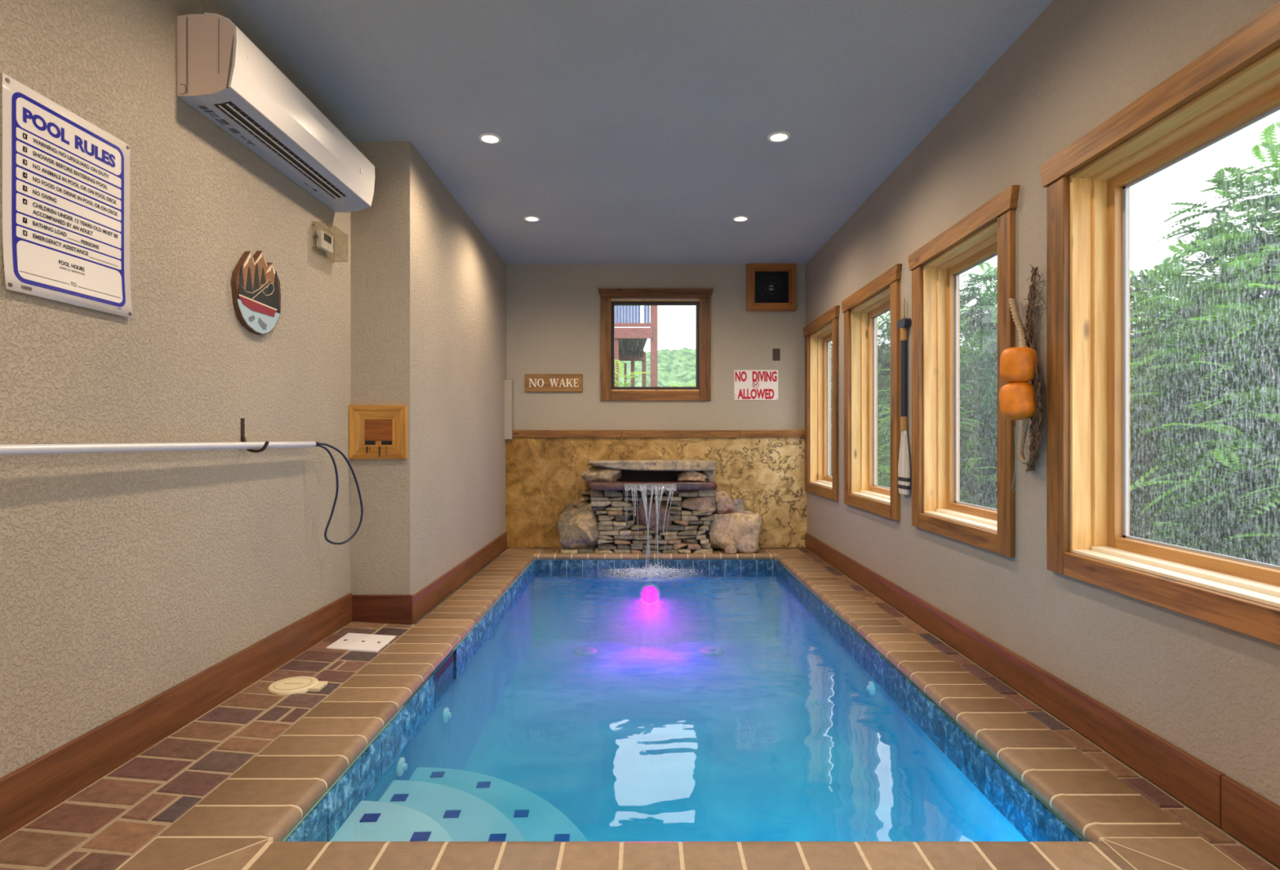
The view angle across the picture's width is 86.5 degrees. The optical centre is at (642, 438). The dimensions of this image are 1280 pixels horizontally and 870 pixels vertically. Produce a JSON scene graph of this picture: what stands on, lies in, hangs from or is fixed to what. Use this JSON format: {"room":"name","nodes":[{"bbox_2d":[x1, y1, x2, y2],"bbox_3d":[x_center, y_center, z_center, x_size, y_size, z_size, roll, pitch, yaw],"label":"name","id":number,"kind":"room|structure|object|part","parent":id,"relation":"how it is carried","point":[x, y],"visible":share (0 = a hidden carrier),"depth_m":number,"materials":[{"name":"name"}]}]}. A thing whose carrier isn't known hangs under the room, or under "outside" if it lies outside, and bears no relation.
{"room":"indoor swimming pool","nodes":[
{"label":"indoor swimming pool","id":0,"kind":"room"},
{"bbox_2d":[0,0,351,777],"bbox_3d":[-1.724,-0.263,1.270,0.150,2.825,5.140,0,0,0],"label":"wall","id":1,"kind":"structure","parent":0,"point":[126,577],"depth_m":2.30,"materials":[{"name":"paint"}]},
{"bbox_2d":[2,72,133,319],"bbox_3d":[-1.640,-0.661,1.965,0.013,0.556,0.434,0,0,0],"label":"sign","id":2,"kind":"object","parent":1,"relation":"attached to","point":[66,179],"visible":1,"depth_m":1.92,"materials":[{"name":"plastic"}]},
{"bbox_2d":[0,593,352,840],"bbox_3d":[-1.640,0.951,1.261,0.018,0.158,5.122,0,0,0],"label":"baseboard","id":3,"kind":"structure","parent":1,"relation":"attached to","point":[34,788],"depth_m":2.23,"materials":[{"name":"wood"}]},
{"bbox_2d":[240,417,269,453],"bbox_3d":[-1.595,-0.011,2.800,0.113,0.143,0.024,0,0,0],"label":"wall hook","id":4,"kind":"object","parent":1,"relation":"attached to","point":[242,420],"visible":0.91,"depth_m":2.79,"materials":[{"name":"metal"}]},
{"bbox_2d":[0,441,363,544],"bbox_3d":[-1.543,0.279,1.893,0.141,0.525,3.385,0,0,0],"label":"pole","id":5,"kind":"object","parent":4,"relation":"hanging from","point":[92,448],"visible":1,"depth_m":2.25,"materials":[{"name":"metal"}]},
{"bbox_3d":[-1.528,0.283,3.456,0.054,0.517,0.276,0,0,31],"label":"cord","id":6,"kind":"part","parent":5,"relation":"part of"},
{"bbox_3d":[-1.647,-0.034,2.800,0.004,0.097,0.024,0,0,0],"label":"plate","id":7,"kind":"part","parent":4,"relation":"part of","materials":[{"name":"metal"}]},
{"bbox_3d":[-1.595,0.027,2.800,0.113,0.068,0.013,0,0,0],"label":"arm","id":8,"kind":"part","parent":4,"relation":"part of","materials":[{"name":"metal"}]},
{"bbox_2d":[230,250,280,334],"bbox_3d":[-1.635,-0.621,2.890,0.027,0.359,0.337,0,0,0],"label":"plaque","id":9,"kind":"object","parent":1,"relation":"attached to","point":[255,289],"visible":1,"depth_m":2.86,"materials":[{"name":"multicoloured wood"}]},
{"bbox_2d":[248,315,255,321],"bbox_3d":[-1.625,-0.498,2.828,0.002,0.031,0.048,0,0,0],"label":"print","id":10,"kind":"object","parent":9,"relation":"attached to","point":[251,317],"depth_m":2.83},
{"bbox_2d":[257,317,266,329],"bbox_3d":[-1.625,-0.488,2.906,0.002,0.048,0.068,0,0,0],"label":"print","id":11,"kind":"object","parent":9,"relation":"attached to","point":[262,322],"depth_m":2.91},
{"bbox_2d":[177,13,374,212],"bbox_3d":[-1.541,-1.355,3.025,0.216,0.296,1.244,0,0,0],"label":"air conditioner","id":12,"kind":"object","parent":1,"relation":"attached to","point":[222,74],"visible":1,"depth_m":2.67,"materials":[{"name":"plastic"}]},
{"bbox_2d":[213,101,346,198],"bbox_3d":[-1.529,-1.218,2.955,0.064,0.012,0.970,0,0,0],"label":"vent","id":13,"kind":"object","parent":12,"relation":"attached to","point":[234,112],"depth_m":2.84,"materials":[{"name":"plastic"}]},
{"bbox_3d":[-1.609,-1.008,3.505,0.083,0.165,0.250,0,0,0],"label":"guard","id":14,"kind":"object","parent":1,"relation":"attached to","visible":0},
{"bbox_2d":[316,230,333,253],"bbox_3d":[-1.630,-1.006,3.490,0.030,0.088,0.130,0,0,0],"label":"thermostat","id":15,"kind":"object","parent":14,"relation":"in","point":[324,242],"visible":1,"depth_m":3.46,"materials":[{"name":"plastic"}]},
{"bbox_2d":[351,141,506,624],"bbox_3d":[-1.556,-0.263,5.205,0.485,2.825,2.730,0,0,0],"label":"wall column","id":16,"kind":"structure","parent":0,"point":[428,289],"depth_m":4.10,"materials":[{"name":"paint"}]},
{"bbox_2d":[349,404,407,459],"bbox_3d":[-1.488,-0.033,3.825,0.317,0.303,0.030,0,0,0],"label":"wall control panel","id":17,"kind":"object","parent":16,"relation":"attached to","point":[376,432],"visible":1,"depth_m":3.82,"materials":[{"name":"brown wood"}]},
{"bbox_3d":[-1.632,-0.033,3.825,0.028,0.302,0.030,0,0,0],"label":"frame","id":18,"kind":"part","parent":17,"relation":"part of","materials":[{"name":"brown wood"}]},
{"bbox_3d":[-1.592,-0.033,3.827,0.052,0.246,0.026,0,0,0],"label":"frame","id":19,"kind":"part","parent":17,"relation":"part of","materials":[{"name":"brown wood"}]},
{"bbox_3d":[-1.488,-0.130,3.827,0.260,0.052,0.026,0,0,0],"label":"frame","id":20,"kind":"part","parent":17,"relation":"part of","materials":[{"name":"brown wood"}]},
{"bbox_3d":[-1.488,0.065,3.827,0.260,0.052,0.026,0,0,0],"label":"frame","id":21,"kind":"part","parent":17,"relation":"part of","materials":[{"name":"brown wood"}]},
{"bbox_3d":[-1.488,-0.170,3.825,0.316,0.028,0.030,0,0,0],"label":"frame","id":22,"kind":"part","parent":17,"relation":"part of","materials":[{"name":"brown wood"}]},
{"bbox_3d":[-1.488,0.105,3.825,0.316,0.028,0.030,0,0,0],"label":"frame","id":23,"kind":"part","parent":17,"relation":"part of","materials":[{"name":"brown wood"}]},
{"bbox_3d":[-1.488,-0.045,3.835,0.163,0.120,0.010,0,0,0],"label":"panel","id":24,"kind":"part","parent":17,"relation":"part of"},
{"bbox_3d":[-1.383,-0.033,3.827,0.052,0.246,0.026,0,0,0],"label":"frame","id":25,"kind":"part","parent":17,"relation":"part of","materials":[{"name":"brown wood"}]},
{"bbox_3d":[-1.343,-0.033,3.825,0.028,0.302,0.030,0,0,0],"label":"frame","id":26,"kind":"part","parent":17,"relation":"part of","materials":[{"name":"brown wood"}]},
{"bbox_2d":[351,595,413,623],"bbox_3d":[-1.472,0.965,3.831,0.353,0.160,0.018,0,0,0],"label":"baseboard","id":27,"kind":"structure","parent":16,"relation":"attached to","point":[380,609],"depth_m":3.82,"materials":[{"name":"wood"}]},
{"bbox_2d":[413,532,506,623],"bbox_3d":[-1.305,0.975,5.170,0.018,0.150,2.660,0,0,0],"label":"baseboard","id":28,"kind":"structure","parent":16,"relation":"attached to","point":[428,597],"depth_m":4.68,"materials":[{"name":"wood"}]},
{"bbox_2d":[211,0,1053,264],"bbox_3d":[-0.013,-1.750,2.635,3.571,0.150,8.170,0,0,0],"label":"ceiling","id":29,"kind":"structure","parent":0,"point":[635,131],"depth_m":3.35,"materials":[{"name":"paint"}]},
{"bbox_2d":[478,133,502,144],"bbox_3d":[-0.853,-1.673,3.800,0.130,0.008,0.130,0,0,0],"label":"recessed light","id":30,"kind":"object","parent":29,"relation":"in","point":[491,138],"visible":1,"depth_m":3.79,"materials":[{"name":"glass"}]},
{"bbox_2d":[523,215,540,222],"bbox_3d":[-0.845,-1.673,5.190,0.130,0.008,0.130,0,0,0],"label":"recessed light","id":31,"kind":"object","parent":29,"relation":"in","point":[532,219],"visible":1,"depth_m":5.18,"materials":[{"name":"glass"}]},
{"bbox_2d":[732,215,749,222],"bbox_3d":[0.748,-1.673,5.190,0.130,0.008,0.130,0,0,0],"label":"recessed light","id":32,"kind":"object","parent":29,"relation":"in","point":[740,219],"visible":1,"depth_m":5.18,"materials":[{"name":"glass"}]},
{"bbox_2d":[767,131,791,142],"bbox_3d":[0.757,-1.673,3.780,0.130,0.008,0.130,0,0,0],"label":"recessed light","id":33,"kind":"object","parent":29,"relation":"in","point":[777,136],"visible":1,"depth_m":3.77,"materials":[{"name":"glass"}]},
{"bbox_2d":[614,306,657,386],"bbox_3d":[-1.369,0.640,13.595,3.262,7.220,3.290,0,0,0],"label":"deck","id":34,"kind":"object","parent":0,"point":[631,338],"visible":0.3,"depth_m":12.01,"materials":[{"name":"wood"}]},
{"bbox_3d":[-0.476,1.150,12.050,0.100,6.200,0.100,0,0,0],"label":"post","id":35,"kind":"part","parent":34,"relation":"part of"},
{"bbox_3d":[-0.382,1.300,15.025,0.050,5.900,0.050,0,0,0],"label":"post","id":36,"kind":"part","parent":34,"relation":"part of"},
{"bbox_3d":[-1.429,-2.000,12.030,3.141,0.060,0.060,0,0,0],"label":"rail","id":37,"kind":"part","parent":34,"relation":"part of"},
{"bbox_3d":[-0.221,1.175,15.043,0.085,6.150,0.085,0,0,0],"label":"post","id":38,"kind":"part","parent":34,"relation":"part of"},
{"bbox_3d":[0.029,1.175,15.045,0.090,6.150,0.090,0,0,0],"label":"post","id":39,"kind":"part","parent":34,"relation":"part of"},
{"bbox_3d":[0.200,0.700,12.062,0.125,7.100,0.125,0,0,0],"label":"post","id":40,"kind":"part","parent":34,"relation":"part of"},
{"bbox_2d":[0,547,1279,869],"bbox_3d":[-0.038,1.094,2.635,3.221,0.152,7.870,0,0,0],"label":"floor","id":41,"kind":"structure","parent":0,"point":[105,824],"depth_m":2.13,"materials":[{"name":"tile"}]},
{"bbox_2d":[266,676,327,695],"bbox_3d":[-1.446,1.036,2.845,0.222,0.020,0.190,0,0,0],"label":"lid","id":42,"kind":"object","parent":41,"relation":"on","point":[295,685],"visible":0.99,"depth_m":2.82,"materials":[{"name":"plastic"}]},
{"bbox_2d":[326,632,395,653],"bbox_3d":[-1.426,1.042,3.458,0.252,0.033,0.255,0,0,0],"label":"lid","id":43,"kind":"object","parent":41,"relation":"on","point":[349,642],"visible":0.99,"depth_m":3.44,"materials":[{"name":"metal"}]},
{"bbox_2d":[116,548,1246,869],"bbox_3d":[0.095,1.424,3.967,2.751,0.752,4.955,0,0,0],"label":"swimming pool","id":44,"kind":"object","parent":41,"relation":"in","point":[734,720],"visible":0.98,"depth_m":3.22,"materials":[{"name":"liquid"}]},
{"bbox_3d":[-0.976,1.180,3.355,0.016,0.150,0.378,0,0,0],"label":"skimmer frame","id":45,"kind":"part","parent":44,"relation":"part of","materials":[{"name":"plastic"}]},
{"bbox_2d":[549,568,716,589],"bbox_3d":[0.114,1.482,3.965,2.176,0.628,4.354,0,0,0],"label":"water splash","id":46,"kind":"object","parent":44,"relation":"in","point":[633,573],"visible":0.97,"depth_m":5.91,"materials":[{"name":"liquid"}]},
{"bbox_2d":[556,459,761,577],"bbox_3d":[0.152,0.691,6.122,1.885,0.978,0.776,0,0,0],"label":"waterfall","id":47,"kind":"object","parent":44,"relation":"on","point":[645,506],"visible":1,"depth_m":6.18,"materials":[{"name":"stone"}]},
{"bbox_2d":[284,560,1084,842],"bbox_3d":[0.114,1.450,3.965,2.184,0.700,4.362,0,0,0],"label":"basin","id":48,"kind":"object","parent":44,"relation":"in","point":[737,705],"depth_m":3.77,"materials":[{"name":"paint"}]},
{"bbox_2d":[505,437,806,547],"bbox_3d":[0.129,0.521,6.534,2.886,1.057,0.073,0,0,0],"label":"wall","id":49,"kind":"structure","parent":0,"point":[543,475],"depth_m":6.51,"materials":[{"name":"stone"}]},
{"bbox_2d":[512,430,804,437],"bbox_3d":[0.165,-0.040,6.530,2.815,0.070,0.080,0,0,0],"label":"trim","id":50,"kind":"structure","parent":49,"relation":"on","point":[516,433],"depth_m":6.49,"materials":[{"name":"brown wood"}]},
{"bbox_2d":[506,264,805,549],"bbox_3d":[-0.088,-0.263,6.645,3.321,2.825,0.150,0,0,0],"label":"wall","id":51,"kind":"structure","parent":0,"point":[553,311],"depth_m":6.57,"materials":[{"name":"paint"}]},
{"bbox_2d":[504,378,514,439],"bbox_3d":[-1.278,-0.279,6.515,0.071,0.578,0.110,0,0,0],"label":"trim","id":52,"kind":"structure","parent":51,"relation":"attached to","point":[508,384],"depth_m":6.46,"materials":[{"name":"paint"}]},
{"bbox_2d":[524,373,582,391],"bbox_3d":[-0.857,-0.530,6.555,0.553,0.172,0.029,0,0,0],"label":"sign","id":53,"kind":"object","parent":51,"relation":"attached to","point":[533,382],"visible":1,"depth_m":6.55,"materials":[{"name":"brown wood"}]},
{"bbox_2d":[598,288,713,400],"bbox_3d":[0.127,-0.898,6.592,1.113,1.076,0.116,0,0,0],"label":"window","id":54,"kind":"structure","parent":51,"relation":"in","point":[702,390],"depth_m":6.55,"materials":[{"name":"brown wood"}]},
{"bbox_3d":[-0.355,-0.855,6.558,0.102,0.990,0.024,0,0,0],"label":"casing","id":55,"kind":"part","parent":54,"relation":"part of","materials":[{"name":"brown wood"}]},
{"bbox_3d":[-0.290,-0.896,6.625,0.030,0.856,0.050,0,0,0],"label":"sash","id":56,"kind":"part","parent":54,"relation":"part of","materials":[{"name":"wood"}]},
{"bbox_3d":[0.122,-1.309,6.625,0.794,0.030,0.050,0,0,0],"label":"sash","id":57,"kind":"part","parent":54,"relation":"part of","materials":[{"name":"wood"}]},
{"bbox_3d":[0.122,-0.483,6.625,0.794,0.030,0.050,0,0,0],"label":"sash","id":58,"kind":"part","parent":54,"relation":"part of","materials":[{"name":"brown metal"}]},
{"bbox_3d":[0.122,-0.407,6.558,0.852,0.095,0.024,0,0,0],"label":"casing","id":59,"kind":"part","parent":54,"relation":"part of","materials":[{"name":"brown wood"}]},
{"bbox_3d":[0.127,-1.393,6.552,1.113,0.086,0.036,0,0,0],"label":"head casing","id":60,"kind":"part","parent":54,"relation":"part of","materials":[{"name":"brown wood"}]},
{"bbox_3d":[0.534,-0.896,6.625,0.030,0.856,0.050,0,0,0],"label":"sash","id":61,"kind":"part","parent":54,"relation":"part of","materials":[{"name":"brown metal"}]},
{"bbox_3d":[0.603,-0.855,6.558,0.109,0.990,0.024,0,0,0],"label":"casing","id":62,"kind":"part","parent":54,"relation":"part of","materials":[{"name":"brown wood"}]},
{"bbox_2d":[733,369,777,399],"bbox_3d":[1.096,-0.511,6.566,0.424,0.289,0.008,0,0,0],"label":"sign","id":63,"kind":"object","parent":51,"relation":"attached to","point":[748,384],"visible":1,"depth_m":6.56,"materials":[{"name":"plastic"}]},
{"bbox_2d":[746,263,796,311],"bbox_3d":[1.238,-1.448,6.543,0.470,0.448,0.055,0,0,0],"label":"speaker box","id":64,"kind":"object","parent":51,"relation":"attached to","point":[769,286],"visible":1,"depth_m":6.52,"materials":[{"name":"brown wood"}]},
{"bbox_3d":[1.039,-1.448,6.543,0.072,0.446,0.055,0,0,0],"label":"frame","id":65,"kind":"part","parent":64,"relation":"part of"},
{"bbox_3d":[1.238,-1.260,6.543,0.468,0.072,0.055,0,0,0],"label":"frame","id":66,"kind":"part","parent":64,"relation":"part of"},
{"bbox_3d":[1.238,-1.448,6.560,0.336,0.316,0.020,0,0,0],"label":"black panel","id":67,"kind":"part","parent":64,"relation":"part of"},
{"bbox_3d":[1.238,-1.636,6.543,0.468,0.072,0.055,0,0,0],"label":"frame","id":68,"kind":"part","parent":64,"relation":"part of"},
{"bbox_3d":[1.437,-1.448,6.543,0.072,0.446,0.055,0,0,0],"label":"frame","id":69,"kind":"part","parent":64,"relation":"part of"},
{"bbox_2d":[773,348,780,360],"bbox_3d":[1.292,-0.805,6.566,0.071,0.115,0.010,0,0,0],"label":"blank cover plate","id":70,"kind":"object","parent":51,"relation":"attached to","point":[776,352],"visible":1,"depth_m":6.56,"materials":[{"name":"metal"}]},
{"bbox_2d":[805,0,1279,806],"bbox_3d":[1.672,-0.263,2.735,0.200,2.825,8.070,0,0,0],"label":"wall","id":71,"kind":"structure","parent":0,"point":[1211,691],"depth_m":2.65,"materials":[{"name":"paint"}]},
{"bbox_2d":[803,306,839,501],"bbox_3d":[1.643,-0.275,5.975,0.207,1.560,1.118,0,0,0],"label":"window","id":72,"kind":"structure","parent":71,"relation":"in","point":[817,344],"depth_m":6.33,"materials":[{"name":"brown wood"}]},
{"bbox_3d":[1.560,-0.230,6.447,0.024,1.470,0.105,0,0,0],"label":"casing","id":73,"kind":"part","parent":72,"relation":"part of","materials":[{"name":"brown wood"}]},
{"bbox_3d":[1.560,0.463,5.975,0.024,0.085,0.840,0,0,0],"label":"casing","id":74,"kind":"part","parent":72,"relation":"part of","materials":[{"name":"brown wood"}]},
{"bbox_3d":[1.602,0.414,5.975,0.060,0.012,0.812,0,0,0],"label":"sill","id":75,"kind":"part","parent":72,"relation":"part of","materials":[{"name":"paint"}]},
{"bbox_3d":[1.556,-1.010,5.975,0.032,0.090,1.118,0,0,0],"label":"head casing","id":76,"kind":"part","parent":72,"relation":"part of","materials":[{"name":"brown wood"}]},
{"bbox_3d":[1.665,0.407,5.975,0.065,0.026,0.784,0,0,0],"label":"sill","id":77,"kind":"part","parent":72,"relation":"part of","materials":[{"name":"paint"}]},
{"bbox_3d":[1.718,-0.272,6.354,0.057,1.355,0.050,0,0,0],"label":"sash","id":78,"kind":"part","parent":72,"relation":"part of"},
{"bbox_3d":[1.718,-0.924,5.975,0.057,0.050,0.708,0,0,0],"label":"sash","id":79,"kind":"part","parent":72,"relation":"part of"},
{"bbox_3d":[1.718,0.381,5.975,0.057,0.050,0.708,0,0,0],"label":"sash","id":80,"kind":"part","parent":72,"relation":"part of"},
{"bbox_3d":[1.560,-0.230,5.503,0.024,1.470,0.105,0,0,0],"label":"casing","id":81,"kind":"part","parent":72,"relation":"part of","materials":[{"name":"brown wood"}]},
{"bbox_2d":[841,263,902,520],"bbox_3d":[1.643,-0.275,4.692,0.207,1.560,1.153,0,0,0],"label":"window","id":82,"kind":"structure","parent":71,"relation":"in","point":[864,316],"depth_m":5.07,"materials":[{"name":"brown wood"}]},
{"bbox_3d":[1.560,-0.230,5.183,0.024,1.470,0.105,0,0,0],"label":"casing","id":83,"kind":"part","parent":82,"relation":"part of","materials":[{"name":"brown wood"}]},
{"bbox_3d":[1.560,0.463,4.692,0.024,0.085,0.875,0,0,0],"label":"casing","id":84,"kind":"part","parent":82,"relation":"part of","materials":[{"name":"brown wood"}]},
{"bbox_3d":[1.602,0.414,4.692,0.060,0.012,0.847,0,0,0],"label":"sill","id":85,"kind":"part","parent":82,"relation":"part of","materials":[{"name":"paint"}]},
{"bbox_3d":[1.556,-1.010,4.692,0.032,0.090,1.153,0,0,0],"label":"head casing","id":86,"kind":"part","parent":82,"relation":"part of","materials":[{"name":"brown wood"}]},
{"bbox_3d":[1.718,-0.272,5.089,0.057,1.355,0.050,0,0,0],"label":"sash","id":87,"kind":"part","parent":82,"relation":"part of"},
{"bbox_3d":[1.665,0.407,4.692,0.065,0.026,0.819,0,0,0],"label":"sill","id":88,"kind":"part","parent":82,"relation":"part of","materials":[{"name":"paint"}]},
{"bbox_3d":[1.718,-0.924,4.692,0.057,0.050,0.743,0,0,0],"label":"sash","id":89,"kind":"part","parent":82,"relation":"part of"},
{"bbox_3d":[1.718,0.381,4.692,0.057,0.050,0.743,0,0,0],"label":"sash","id":90,"kind":"part","parent":82,"relation":"part of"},
{"bbox_3d":[1.560,-0.230,4.202,0.024,1.470,0.105,0,0,0],"label":"casing","id":91,"kind":"part","parent":82,"relation":"part of","materials":[{"name":"brown wood"}]},
{"bbox_2d":[897,298,911,494],"bbox_3d":[1.550,-0.247,4.035,0.042,1.159,0.149,0,0,0],"label":"wooden paddle","id":92,"kind":"object","parent":71,"relation":"hanging from","point":[904,469],"visible":1,"depth_m":4.02,"materials":[{"name":"wood"}]},
{"bbox_3d":[1.550,0.142,4.035,0.014,0.380,0.149,0,0,0],"label":"blade","id":93,"kind":"part","parent":92,"relation":"part of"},
{"bbox_2d":[907,185,1019,557],"bbox_3d":[1.643,-0.275,3.390,0.207,1.560,1.115,0,0,0],"label":"window","id":94,"kind":"structure","parent":71,"relation":"in","point":[935,285],"depth_m":3.74,"materials":[{"name":"brown wood"}]},
{"bbox_3d":[1.560,-0.230,3.861,0.024,1.470,0.105,0,0,0],"label":"casing","id":95,"kind":"part","parent":94,"relation":"part of","materials":[{"name":"brown wood"}]},
{"bbox_3d":[1.718,-0.272,3.768,0.057,1.355,0.050,0,0,0],"label":"sash","id":96,"kind":"part","parent":94,"relation":"part of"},
{"bbox_3d":[1.560,0.463,3.390,0.024,0.085,0.837,0,0,0],"label":"casing","id":97,"kind":"part","parent":94,"relation":"part of","materials":[{"name":"brown wood"}]},
{"bbox_3d":[1.602,0.414,3.390,0.060,0.012,0.809,0,0,0],"label":"sill","id":98,"kind":"part","parent":94,"relation":"part of","materials":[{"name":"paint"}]},
{"bbox_3d":[1.556,-1.010,3.390,0.032,0.090,1.115,0,0,0],"label":"head casing","id":99,"kind":"part","parent":94,"relation":"part of","materials":[{"name":"brown wood"}]},
{"bbox_3d":[1.665,0.407,3.390,0.065,0.026,0.781,0,0,0],"label":"sill","id":100,"kind":"part","parent":94,"relation":"part of","materials":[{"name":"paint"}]},
{"bbox_3d":[1.718,-0.924,3.390,0.057,0.050,0.705,0,0,0],"label":"sash","id":101,"kind":"part","parent":94,"relation":"part of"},
{"bbox_3d":[1.718,0.381,3.390,0.057,0.050,0.705,0,0,0],"label":"sash","id":102,"kind":"part","parent":94,"relation":"part of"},
{"bbox_3d":[1.560,-0.230,2.920,0.024,1.470,0.105,0,0,0],"label":"casing","id":103,"kind":"part","parent":94,"relation":"part of","materials":[{"name":"brown wood"}]},
{"bbox_2d":[1008,298,1031,464],"bbox_3d":[1.536,-0.240,2.751,0.064,0.690,0.199,0,0,15],"label":"rope","id":104,"kind":"object","parent":71,"relation":"hanging from","point":[1023,342],"visible":0.95,"depth_m":2.75,"materials":[{"name":"fabric"}]},
{"bbox_2d":[999,382,1035,420],"bbox_3d":[1.494,-0.147,2.706,0.132,0.152,0.142,0,0,0],"label":"float","id":105,"kind":"object","parent":104,"relation":"hanging from","point":[1016,399],"visible":0.94,"depth_m":2.66,"materials":[{"name":"plastic"}]},
{"bbox_2d":[1000,346,1037,382],"bbox_3d":[1.494,-0.290,2.704,0.132,0.142,0.134,0,0,0],"label":"float","id":106,"kind":"object","parent":104,"relation":"hanging from","point":[1016,363],"visible":0.93,"depth_m":2.65,"materials":[{"name":"plastic"}]},
{"bbox_2d":[1010,264,1044,492],"bbox_3d":[1.547,-0.232,2.723,0.065,0.914,0.246,0,0,12],"label":"fishing net","id":107,"kind":"object","parent":71,"relation":"hanging from","point":[1036,420],"visible":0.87,"depth_m":2.67,"materials":[{"name":"fabric"}]},
{"bbox_2d":[805,533,1279,867],"bbox_3d":[1.563,0.979,2.600,0.018,0.143,7.800,0,0,0],"label":"baseboard","id":108,"kind":"structure","parent":71,"relation":"attached to","point":[1244,814],"depth_m":2.27,"materials":[{"name":"wood"}]},
{"bbox_2d":[1039,1,1279,645],"bbox_3d":[1.643,-0.275,1.764,0.207,1.560,1.755,0,0,0],"label":"window","id":109,"kind":"structure","parent":71,"relation":"in","point":[1100,191],"depth_m":2.44,"materials":[{"name":"brown wood"}]},
{"bbox_3d":[1.560,-0.230,2.554,0.024,1.470,0.105,0,0,0],"label":"casing","id":110,"kind":"part","parent":109,"relation":"part of","materials":[{"name":"brown wood"}]},
{"bbox_3d":[1.718,-0.272,2.461,0.057,1.355,0.050,0,0,0],"label":"sash","id":111,"kind":"part","parent":109,"relation":"part of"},
{"bbox_3d":[1.556,-1.010,1.764,0.032,0.090,1.755,0,0,0],"label":"head casing","id":112,"kind":"part","parent":109,"relation":"part of","materials":[{"name":"brown wood"}]},
{"bbox_3d":[1.560,0.463,1.764,0.024,0.085,1.477,0,0,0],"label":"casing","id":113,"kind":"part","parent":109,"relation":"part of","materials":[{"name":"brown wood"}]},
{"bbox_3d":[1.602,0.414,1.764,0.060,0.012,1.449,0,0,0],"label":"sill","id":114,"kind":"part","parent":109,"relation":"part of","materials":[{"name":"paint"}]},
{"bbox_3d":[1.665,0.407,1.764,0.065,0.026,1.421,0,0,0],"label":"sill","id":115,"kind":"part","parent":109,"relation":"part of","materials":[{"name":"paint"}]},
{"bbox_3d":[1.718,-0.924,1.764,0.057,0.050,1.345,0,0,0],"label":"sash","id":116,"kind":"part","parent":109,"relation":"part of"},
{"bbox_3d":[1.718,0.381,1.764,0.057,0.050,1.345,0,0,0],"label":"sash","id":117,"kind":"part","parent":109,"relation":"part of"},
{"bbox_2d":[1129,121,1279,555],"bbox_3d":[6.270,0.897,6.399,4.665,7.683,4.797,0,0,14],"label":"tree","id":118,"kind":"object","parent":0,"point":[1251,253],"visible":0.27,"depth_m":6.36,"materials":[{"name":"green plant"}]},
{"label":"outside","id":119,"kind":"structure","parent":0,"visible":0},
{"bbox_2d":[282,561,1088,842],"bbox_3d":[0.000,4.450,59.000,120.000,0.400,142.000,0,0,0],"label":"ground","id":120,"kind":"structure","parent":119,"point":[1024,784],"depth_m":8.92,"materials":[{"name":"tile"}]},
{"bbox_2d":[614,359,649,386],"bbox_3d":[-0.302,1.564,9.507,1.221,5.376,1.125,0,0,0],"label":"shrub","id":121,"kind":"object","parent":120,"relation":"on","point":[620,363],"visible":0.02,"depth_m":9.39,"materials":[{"name":"green plant"}]},
{"bbox_2d":[668,383,695,386],"bbox_3d":[0.857,1.673,10.001,1.236,5.158,1.103,0,0,30],"label":"shrub","id":122,"kind":"object","parent":120,"relation":"on","point":[677,385],"visible":0.02,"depth_m":9.98,"materials":[{"name":"green plant"}]},
{"bbox_2d":[831,340,884,473],"bbox_3d":[6.803,0.591,24.044,5.896,8.998,5.841,0,0,20],"label":"tree","id":123,"kind":"object","parent":120,"relation":"on","point":[832,340],"visible":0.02,"depth_m":23.09,"materials":[{"name":"green plant"}]},
{"bbox_2d":[831,311,890,486],"bbox_3d":[6.858,0.627,19.166,4.919,8.594,4.808,0,0,0],"label":"tree","id":124,"kind":"object","parent":120,"relation":"on","point":[883,362],"visible":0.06,"depth_m":18.36,"materials":[{"name":"green plant"}]},
{"bbox_2d":[843,403,997,711],"bbox_3d":[4.548,1.700,11.035,2.885,6.122,2.798,0,0,28],"label":"tree","id":125,"kind":"object","parent":120,"relation":"on","point":[966,497],"visible":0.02,"depth_m":10.76,"materials":[{"name":"green plant"}]},
{"bbox_2d":[877,301,996,485],"bbox_3d":[7.099,0.781,15.549,4.514,7.924,4.273,0,0,-18],"label":"tree","id":126,"kind":"object","parent":120,"relation":"on","point":[962,347],"visible":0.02,"depth_m":15.63,"materials":[{"name":"green plant"}]},
{"bbox_2d":[884,262,997,509],"bbox_3d":[6.722,0.787,12.507,4.400,8.198,4.427,0,0,-40],"label":"tree","id":127,"kind":"object","parent":120,"relation":"on","point":[979,382],"visible":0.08,"depth_m":11.84,"materials":[{"name":"green plant"}]},
{"bbox_2d":[991,256,1217,538],"bbox_3d":[6.926,1.196,9.265,4.139,7.148,4.288,0,0,0],"label":"tree","id":128,"kind":"object","parent":120,"relation":"on","point":[1134,280],"visible":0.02,"depth_m":8.69,"materials":[{"name":"green plant"}]},
{"bbox_2d":[1133,263,1279,565],"bbox_3d":[5.169,1.691,4.899,3.244,6.173,3.153,0,0,-4],"label":"tree","id":129,"kind":"object","parent":120,"relation":"on","point":[1256,538],"visible":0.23,"depth_m":5.05,"materials":[{"name":"green plant"}]},
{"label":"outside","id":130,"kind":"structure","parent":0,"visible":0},
{"bbox_2d":[618,347,832,386],"bbox_3d":[0.000,-2.780,67.500,90.000,17.040,45.000,0,0,0],"label":"hillside","id":131,"kind":"structure","parent":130,"point":[674,366],"depth_m":70.93,"materials":[{"name":"plant"}]}
]}

